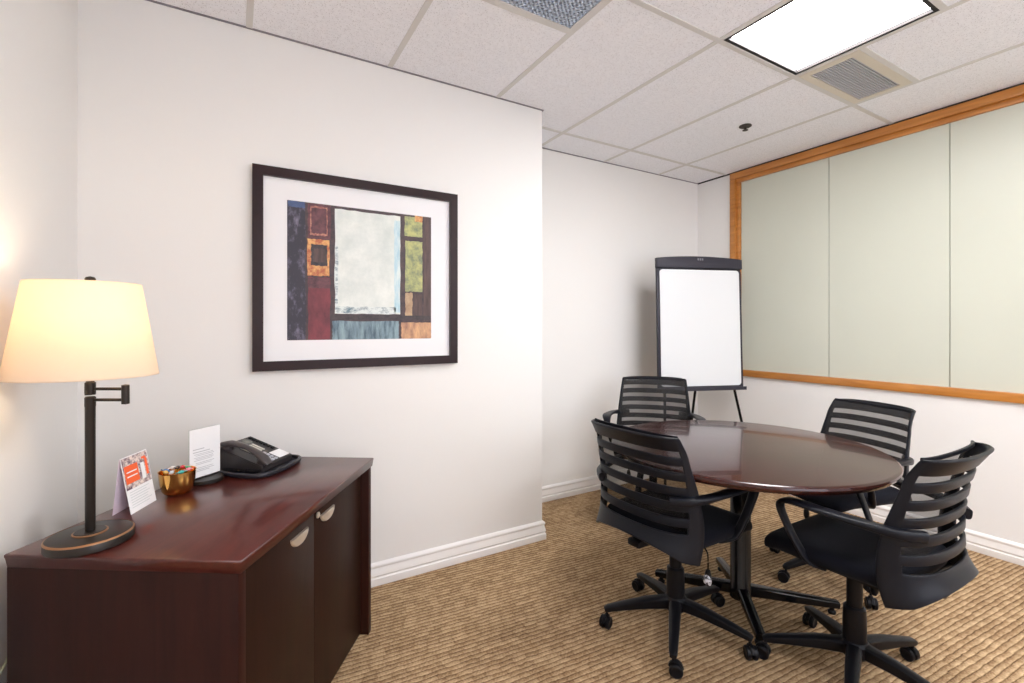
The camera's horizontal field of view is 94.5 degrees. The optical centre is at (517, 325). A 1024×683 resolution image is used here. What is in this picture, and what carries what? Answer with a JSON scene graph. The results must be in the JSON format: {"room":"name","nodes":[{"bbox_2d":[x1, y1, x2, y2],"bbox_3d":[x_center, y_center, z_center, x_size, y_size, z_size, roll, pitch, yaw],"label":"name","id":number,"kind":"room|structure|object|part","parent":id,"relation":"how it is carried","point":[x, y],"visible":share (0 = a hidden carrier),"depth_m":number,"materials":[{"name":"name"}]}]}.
{"room":"office","nodes":[
{"label":"office","id":0,"kind":"room"},
{"bbox_2d":[0,0,76,682],"bbox_3d":[-0.628,-0.009,-0.059,0.120,2.568,4.181,0,0,-31],"label":"wall","id":1,"kind":"structure","parent":0,"point":[38,38],"depth_m":1.39,"materials":[{"name":"white paint"}]},
{"bbox_2d":[0,658,6,674],"bbox_3d":[-1.268,0.874,1.142,0.007,0.206,0.464,0,0,-31],"label":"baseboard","id":2,"kind":"structure","parent":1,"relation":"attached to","point":[5,662],"depth_m":1.19,"materials":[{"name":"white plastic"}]},
{"bbox_2d":[77,0,541,562],"bbox_3d":[-0.960,-0.009,2.536,2.205,2.568,0.618,0,0,-31],"label":"wall","id":3,"kind":"structure","parent":0,"point":[176,108],"depth_m":2.14,"materials":[{"name":"white paint"}]},
{"bbox_2d":[146,0,543,110],"bbox_3d":[-0.746,-1.290,2.300,2.091,0.006,0.006,0,0,-31],"label":"trim","id":4,"kind":"structure","parent":3,"relation":"attached to","point":[153,1],"depth_m":2.21,"materials":[{"name":"grey"}]},
{"bbox_2d":[252,163,457,371],"bbox_3d":[-0.739,-0.251,2.290,0.955,0.898,0.029,0,0,-31],"label":"framed picture","id":5,"kind":"object","parent":3,"relation":"attached to","point":[347,272],"visible":1,"depth_m":2.25,"materials":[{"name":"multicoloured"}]},
{"bbox_2d":[287,200,430,339],"bbox_3d":[-0.742,-0.250,2.289,0.676,0.628,0.001,0,0,-31],"label":"print","id":6,"kind":"object","parent":5,"relation":"attached to","point":[355,272],"depth_m":2.27},
{"bbox_2d":[371,520,545,587],"bbox_3d":[-0.738,1.219,2.298,2.102,0.111,0.017,0,0,-31],"label":"baseboard","id":7,"kind":"structure","parent":3,"relation":"attached to","point":[420,562],"depth_m":2.53,"materials":[{"name":"white wood"}]},
{"bbox_2d":[154,0,1023,182],"bbox_3d":[1.032,-1.382,1.289,4.352,0.184,4.799,0,0,-31],"label":"ceiling","id":8,"kind":"structure","parent":0,"point":[653,86],"depth_m":2.35,"materials":[{"name":"tile"}]},
{"bbox_2d":[494,0,604,30],"bbox_3d":[0.128,-1.317,1.667,0.583,0.054,0.583,0,0,-31],"label":"ceiling vent","id":9,"kind":"object","parent":8,"relation":"in","point":[567,14],"visible":1,"depth_m":1.93,"materials":[{"name":"grey metal"}]},
{"bbox_2d":[739,123,751,130],"bbox_3d":[1.469,-1.278,3.059,0.078,0.030,0.078,0,0,39],"label":"sprinkler","id":10,"kind":"object","parent":8,"relation":"attached to","point":[746,126],"visible":1,"depth_m":3.04,"materials":[{"name":"grey metal"}]},
{"bbox_2d":[724,0,939,74],"bbox_3d":[1.327,-1.337,2.037,0.583,0.092,0.582,0,0,-31],"label":"ceiling light","id":11,"kind":"object","parent":8,"relation":"attached to","point":[798,36],"visible":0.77,"depth_m":2.08,"materials":[{"name":"white plastic"}]},
{"bbox_2d":[799,50,912,103],"bbox_3d":[1.773,-1.317,2.479,0.583,0.054,0.278,0,0,-31],"label":"ceiling vent","id":12,"kind":"object","parent":8,"relation":"in","point":[855,77],"visible":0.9,"depth_m":2.47,"materials":[{"name":"beige metal"}]},
{"bbox_2d":[812,57,898,98],"bbox_3d":[1.777,-1.296,2.486,0.511,0.006,0.192,0,0,-31],"label":"grille","id":13,"kind":"object","parent":12,"relation":"attached to","point":[850,77],"depth_m":2.48,"materials":[{"name":"grey metal"}]},
{"bbox_2d":[542,149,697,485],"bbox_3d":[0.783,-0.009,3.863,2.147,2.568,0.120,0,0,-31],"label":"wall","id":14,"kind":"structure","parent":0,"point":[605,226],"depth_m":3.68,"materials":[{"name":"white paint"}]},
{"bbox_2d":[542,475,600,502],"bbox_3d":[0.766,1.219,3.773,2.027,0.111,0.017,0,0,-31],"label":"baseboard","id":15,"kind":"structure","parent":14,"relation":"attached to","point":[592,483],"depth_m":3.55,"materials":[{"name":"white wood"}]},
{"bbox_2d":[542,147,697,183],"bbox_3d":[0.763,-1.290,3.778,2.027,0.006,0.006,0,0,-31],"label":"trim","id":16,"kind":"structure","parent":14,"relation":"attached to","point":[542,147],"depth_m":3.78,"materials":[{"name":"grey metal"}]},
{"bbox_2d":[331,482,1023,682],"bbox_3d":[1.032,1.325,1.289,4.352,0.100,4.799,0,0,-31],"label":"floor","id":17,"kind":"structure","parent":0,"point":[529,613],"depth_m":2.03,"materials":[{"name":"carpet"}]},
{"bbox_2d":[4,457,373,682],"bbox_3d":[-0.924,0.913,1.565,0.592,0.722,0.874,0,0,3],"label":"credenza","id":18,"kind":"object","parent":17,"relation":"on","point":[267,579],"visible":0.94,"depth_m":1.18,"materials":[{"name":"brown wood"}]},
{"bbox_2d":[0,276,158,558],"bbox_3d":[-1.106,0.212,1.208,0.312,0.680,0.290,0,0,0],"label":"table lamp","id":19,"kind":"object","parent":18,"relation":"on","point":[89,330],"visible":1,"depth_m":1.12,"materials":[{"name":"beige fabric"}]},
{"bbox_3d":[-1.106,0.010,1.208,0.312,0.238,0.290,0,0,0],"label":"lamp shade","id":20,"kind":"part","parent":19,"relation":"part of","materials":[{"name":"fabric"}]},
{"bbox_3d":[-1.044,0.161,1.208,0.084,0.008,0.008,0,0,0],"label":"swing arm","id":21,"kind":"part","parent":19,"relation":"part of","materials":[{"name":"brown metal"}]},
{"bbox_3d":[-1.044,0.189,1.208,0.084,0.008,0.008,0,0,0],"label":"swing arm","id":22,"kind":"part","parent":19,"relation":"part of","materials":[{"name":"brown metal"}]},
{"bbox_3d":[-0.950,0.930,1.148,0.582,0.689,0.028,0,0,3],"label":"panel","id":23,"kind":"part","parent":18,"relation":"part of","materials":[{"name":"brown wood"}]},
{"bbox_2d":[112,449,155,515],"bbox_3d":[-1.164,0.471,1.439,0.050,0.163,0.120,0,0,-8],"label":"card","id":24,"kind":"object","parent":18,"relation":"on","point":[134,489],"visible":1,"depth_m":1.42,"materials":[{"name":"white paper"}]},
{"bbox_2d":[121,450,151,490],"bbox_3d":[-1.160,0.438,1.440,0.017,0.092,0.115,0,0,-8],"label":"photo","id":25,"kind":"object","parent":24,"relation":"attached to","point":[135,468],"depth_m":1.43,"materials":[{"name":"orange"}]},
{"bbox_2d":[157,466,196,495],"bbox_3d":[-1.130,0.516,1.570,0.109,0.074,0.109,0,0,0],"label":"candy bowl","id":26,"kind":"object","parent":18,"relation":"on","point":[169,484],"visible":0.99,"depth_m":1.53,"materials":[{"name":"gold metal"}]},
{"bbox_2d":[194,472,223,485],"bbox_3d":[-1.116,0.457,1.688,0.116,0.192,0.120,0,0,18],"label":"sign holder","id":27,"kind":"object","parent":18,"relation":"on","point":[215,477],"visible":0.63,"depth_m":1.67,"materials":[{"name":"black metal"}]},
{"bbox_2d":[189,424,219,477],"bbox_3d":[-1.116,0.448,1.688,0.002,0.170,0.116,0,0,18],"label":"printed sheet","id":28,"kind":"object","parent":27,"relation":"in","point":[204,443],"visible":0.89,"depth_m":1.69,"materials":[{"name":"white paper"}]},
{"bbox_2d":[217,454,301,478],"bbox_3d":[-1.028,0.543,1.851,0.290,0.018,0.285,0,0,5],"label":"tray","id":29,"kind":"object","parent":18,"relation":"on","point":[295,459],"visible":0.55,"depth_m":1.75,"materials":[{"name":"black plastic"}]},
{"bbox_2d":[220,436,291,472],"bbox_3d":[-1.025,0.492,1.854,0.205,0.108,0.199,0,0,8],"label":"desk phone","id":30,"kind":"object","parent":29,"relation":"on","point":[249,454],"visible":0.98,"depth_m":1.79,"materials":[{"name":"black plastic"}]},
{"bbox_3d":[-1.030,0.537,1.762,0.153,0.013,0.014,0,0,8],"label":"coiled cord","id":31,"kind":"part","parent":30,"relation":"part of","materials":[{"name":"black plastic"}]},
{"bbox_3d":[-0.688,0.926,1.351,0.020,0.673,0.401,0,0,3],"label":"door","id":32,"kind":"part","parent":18,"relation":"part of","materials":[{"name":"brown wood"}]},
{"bbox_3d":[-0.669,0.654,1.453,0.008,0.034,0.100,0,0,3],"label":"handle","id":33,"kind":"part","parent":18,"relation":"part of","materials":[{"name":"silver metal"}]},
{"bbox_3d":[-0.659,0.654,1.641,0.008,0.034,0.100,0,0,3],"label":"handle","id":34,"kind":"part","parent":18,"relation":"part of","materials":[{"name":"silver metal"}]},
{"bbox_3d":[-0.667,0.926,1.750,0.020,0.673,0.394,0,0,3],"label":"door","id":35,"kind":"part","parent":18,"relation":"part of","materials":[{"name":"brown wood"}]},
{"bbox_3d":[-0.905,0.930,1.982,0.579,0.689,0.029,0,0,3],"label":"panel","id":36,"kind":"part","parent":18,"relation":"part of","materials":[{"name":"brown wood"}]},
{"bbox_2d":[602,376,705,426],"bbox_3d":[0.861,0.815,3.039,0.636,0.918,0.662,0,0,17],"label":"office chair","id":37,"kind":"object","parent":17,"relation":"on","point":[643,399],"visible":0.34,"depth_m":3.24,"materials":[{"name":"black plastic"}]},
{"bbox_3d":[0.655,0.689,3.163,0.132,0.245,0.401,0,0,21],"label":"armrest","id":38,"kind":"part","parent":37,"relation":"part of","materials":[{"name":"black plastic"}]},
{"bbox_3d":[0.937,0.591,3.265,0.490,0.471,0.189,0,0,17],"label":"backrest","id":39,"kind":"part","parent":37,"relation":"part of","materials":[{"name":"black plastic"}]},
{"bbox_3d":[1.113,0.689,3.023,0.132,0.245,0.401,0,0,13],"label":"armrest","id":40,"kind":"part","parent":37,"relation":"part of","materials":[{"name":"black plastic"}]},
{"bbox_2d":[591,418,758,678],"bbox_3d":[0.655,0.831,1.991,0.674,0.885,0.622,0,0,-35],"label":"office chair","id":41,"kind":"object","parent":17,"relation":"on","point":[648,483],"visible":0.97,"depth_m":1.82,"materials":[{"name":"black plastic"}]},
{"bbox_3d":[0.465,0.722,2.151,0.401,0.245,0.132,0,0,-39],"label":"armrest","id":42,"kind":"part","parent":41,"relation":"part of","materials":[{"name":"black plastic"}]},
{"bbox_3d":[0.500,1.173,2.003,0.273,0.073,0.050,0,0,2],"label":"leg","id":43,"kind":"part","parent":41,"relation":"part of","materials":[{"name":"black plastic"}]},
{"bbox_3d":[0.455,0.624,1.851,0.189,0.471,0.490,0,0,-35],"label":"backrest","id":44,"kind":"part","parent":41,"relation":"part of","materials":[{"name":"black plastic"}]},
{"bbox_3d":[0.621,1.173,2.156,0.050,0.073,0.273,0,0,-16],"label":"leg","id":45,"kind":"part","parent":41,"relation":"part of","materials":[{"name":"black plastic"}]},
{"bbox_3d":[0.610,1.173,1.843,0.050,0.073,0.273,0,0,20],"label":"leg","id":46,"kind":"part","parent":41,"relation":"part of","materials":[{"name":"black plastic"}]},
{"bbox_3d":[0.669,0.802,2.001,0.455,0.076,0.485,0,0,-35],"label":"seat","id":47,"kind":"part","parent":41,"relation":"part of","materials":[{"name":"black fabric"}]},
{"bbox_3d":[0.802,1.173,2.089,0.273,0.073,0.050,0,0,-34],"label":"leg","id":48,"kind":"part","parent":41,"relation":"part of","materials":[{"name":"black plastic"}]},
{"bbox_3d":[0.724,0.913,1.914,0.006,0.118,0.106,0,0,-35],"label":"height lever","id":49,"kind":"part","parent":41,"relation":"part of","materials":[{"name":"black metal"}]},
{"bbox_3d":[0.752,0.996,1.873,0.028,0.066,0.028,0,0,-35],"label":"lever knob","id":50,"kind":"part","parent":41,"relation":"part of","materials":[{"name":"black plastic"}]},
{"bbox_3d":[0.740,0.722,1.758,0.401,0.245,0.132,0,0,-31],"label":"armrest","id":51,"kind":"part","parent":41,"relation":"part of","materials":[{"name":"black plastic"}]},
{"bbox_3d":[0.795,1.173,1.897,0.273,0.074,0.050,0,0,38],"label":"leg","id":52,"kind":"part","parent":41,"relation":"part of","materials":[{"name":"black plastic"}]},
{"bbox_2d":[655,256,746,421],"bbox_3d":[1.418,0.371,3.707,0.808,1.806,0.427,0,0,-11],"label":"easel","id":53,"kind":"object","parent":17,"relation":"on","point":[699,311],"visible":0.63,"depth_m":3.60,"materials":[{"name":"white plastic"}]},
{"bbox_3d":[1.054,0.019,3.554,0.022,0.888,0.055,0,0,-10],"label":"rail","id":54,"kind":"part","parent":53,"relation":"part of","materials":[{"name":"metal"}]},
{"bbox_3d":[1.389,0.694,3.767,0.020,1.143,0.290,0,0,-7],"label":"leg","id":55,"kind":"part","parent":53,"relation":"part of","materials":[{"name":"black metal"}]},
{"bbox_2d":[687,384,746,390],"bbox_3d":[1.395,0.468,3.583,0.710,0.043,0.061,0,0,-11],"label":"marker tray","id":56,"kind":"object","parent":53,"relation":"on","point":[691,387],"depth_m":3.59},
{"bbox_3d":[1.751,0.874,3.639,0.183,0.782,0.020,0,0,13],"label":"leg","id":57,"kind":"part","parent":53,"relation":"part of","materials":[{"name":"black metal"}]},
{"bbox_3d":[1.724,0.019,3.678,0.022,0.888,0.055,0,0,-10],"label":"rail","id":58,"kind":"part","parent":53,"relation":"part of","materials":[{"name":"metal"}]},
{"bbox_2d":[630,420,902,643],"bbox_3d":[1.004,0.904,2.135,1.140,0.740,1.140,0,0,0],"label":"round table","id":59,"kind":"object","parent":17,"relation":"on","point":[746,456],"visible":0.88,"depth_m":2.03,"materials":[{"name":"brown wood"}]},
{"bbox_2d":[769,398,915,609],"bbox_3d":[1.625,0.841,2.434,0.670,0.865,0.622,0,0,-16],"label":"office chair","id":60,"kind":"object","parent":17,"relation":"on","point":[884,427],"visible":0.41,"depth_m":2.38,"materials":[{"name":"black plastic"}]},
{"bbox_3d":[1.453,1.173,2.387,0.273,0.074,0.050,0,0,-15],"label":"leg","id":61,"kind":"part","parent":60,"relation":"part of","materials":[{"name":"black plastic"}]},
{"bbox_3d":[1.570,1.016,2.576,0.028,0.066,0.028,0,0,-16],"label":"lever knob","id":62,"kind":"part","parent":60,"relation":"part of","materials":[{"name":"black plastic"}]},
{"bbox_3d":[1.607,0.822,2.429,0.455,0.076,0.485,0,0,-16],"label":"seat","id":63,"kind":"part","parent":60,"relation":"part of","materials":[{"name":"black fabric"}]},
{"bbox_3d":[1.602,1.173,2.266,0.050,0.073,0.273,0,0,3],"label":"leg","id":64,"kind":"part","parent":60,"relation":"part of","materials":[{"name":"black plastic"}]},
{"bbox_3d":[1.858,0.644,2.501,0.189,0.471,0.490,0,0,-16],"label":"backrest","id":65,"kind":"part","parent":60,"relation":"part of","materials":[{"name":"black plastic"}]},
{"bbox_3d":[1.751,0.742,2.221,0.401,0.245,0.132,0,0,-20],"label":"armrest","id":66,"kind":"part","parent":60,"relation":"part of","materials":[{"name":"black plastic"}]},
{"bbox_2d":[755,440,993,682],"bbox_3d":[1.245,0.828,1.681,0.629,0.892,0.616,0,0,-31],"label":"office chair","id":67,"kind":"object","parent":17,"relation":"on","point":[916,559],"visible":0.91,"depth_m":1.54,"materials":[{"name":"black plastic"}]},
{"bbox_3d":[1.068,1.173,1.775,0.273,0.073,0.050,0,0,20],"label":"leg","id":68,"kind":"part","parent":67,"relation":"part of","materials":[{"name":"black plastic"}]},
{"bbox_3d":[1.228,1.173,1.883,0.050,0.074,0.273,0,0,2],"label":"leg","id":69,"kind":"part","parent":67,"relation":"part of","materials":[{"name":"black plastic"}]},
{"bbox_3d":[1.056,0.716,1.529,0.132,0.245,0.401,0,0,-35],"label":"armrest","id":70,"kind":"part","parent":67,"relation":"part of","materials":[{"name":"black plastic"}]},
{"bbox_3d":[1.120,1.173,1.589,0.050,0.073,0.273,0,0,38],"label":"leg","id":71,"kind":"part","parent":67,"relation":"part of","materials":[{"name":"black plastic"}]},
{"bbox_3d":[1.219,0.796,1.722,0.485,0.076,0.455,0,0,-31],"label":"seat","id":72,"kind":"part","parent":67,"relation":"part of","materials":[{"name":"black fabric"}]},
{"bbox_3d":[1.352,0.990,1.796,0.028,0.066,0.028,0,0,-31],"label":"lever knob","id":73,"kind":"part","parent":67,"relation":"part of","materials":[{"name":"black plastic"}]},
{"bbox_3d":[1.380,1.173,1.764,0.273,0.073,0.050,0,0,-16],"label":"leg","id":74,"kind":"part","parent":67,"relation":"part of","materials":[{"name":"black plastic"}]},
{"bbox_3d":[1.313,1.173,1.581,0.050,0.073,0.273,0,0,-34],"label":"leg","id":75,"kind":"part","parent":67,"relation":"part of","materials":[{"name":"black plastic"}]},
{"bbox_3d":[1.467,0.716,1.776,0.132,0.245,0.401,0,0,-27],"label":"armrest","id":76,"kind":"part","parent":67,"relation":"part of","materials":[{"name":"black plastic"}]},
{"bbox_3d":[1.354,0.618,1.499,0.490,0.471,0.189,0,0,-31],"label":"backrest","id":77,"kind":"part","parent":67,"relation":"part of","materials":[{"name":"black plastic"}]},
{"bbox_2d":[698,175,1023,543],"bbox_3d":[2.881,-0.009,2.319,0.120,2.568,4.679,0,0,-31],"label":"wall","id":78,"kind":"structure","parent":0,"point":[941,425],"depth_m":2.89,"materials":[{"name":"white paint"}]},
{"bbox_2d":[698,83,1023,183],"bbox_3d":[2.797,-1.288,2.336,0.008,0.010,4.553,0,0,-31],"label":"trim","id":79,"kind":"structure","parent":78,"relation":"attached to","point":[1020,83],"depth_m":3.09,"materials":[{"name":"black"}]},
{"bbox_2d":[730,84,1023,403],"bbox_3d":[2.795,-0.434,2.375,0.070,1.694,3.822,0,0,-31],"label":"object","id":80,"kind":"structure","parent":78,"relation":"in","point":[891,257],"depth_m":3.02,"materials":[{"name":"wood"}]},
{"bbox_3d":[2.036,-0.417,3.653,0.008,1.564,0.676,0,0,-31],"label":"pane","id":81,"kind":"part","parent":80,"relation":"part of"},
{"bbox_3d":[2.380,-0.417,3.076,0.008,1.564,0.658,0,0,-31],"label":"pane","id":82,"kind":"part","parent":80,"relation":"part of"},
{"bbox_3d":[2.718,-0.417,2.507,0.008,1.564,0.658,0,0,-31],"label":"pane","id":83,"kind":"part","parent":80,"relation":"part of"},
{"bbox_2d":[788,494,1023,565],"bbox_3d":[2.792,1.219,2.336,0.017,0.111,4.559,0,0,-31],"label":"baseboard","id":84,"kind":"structure","parent":78,"relation":"attached to","point":[1003,549],"depth_m":2.63,"materials":[{"name":"white"}]}
]}

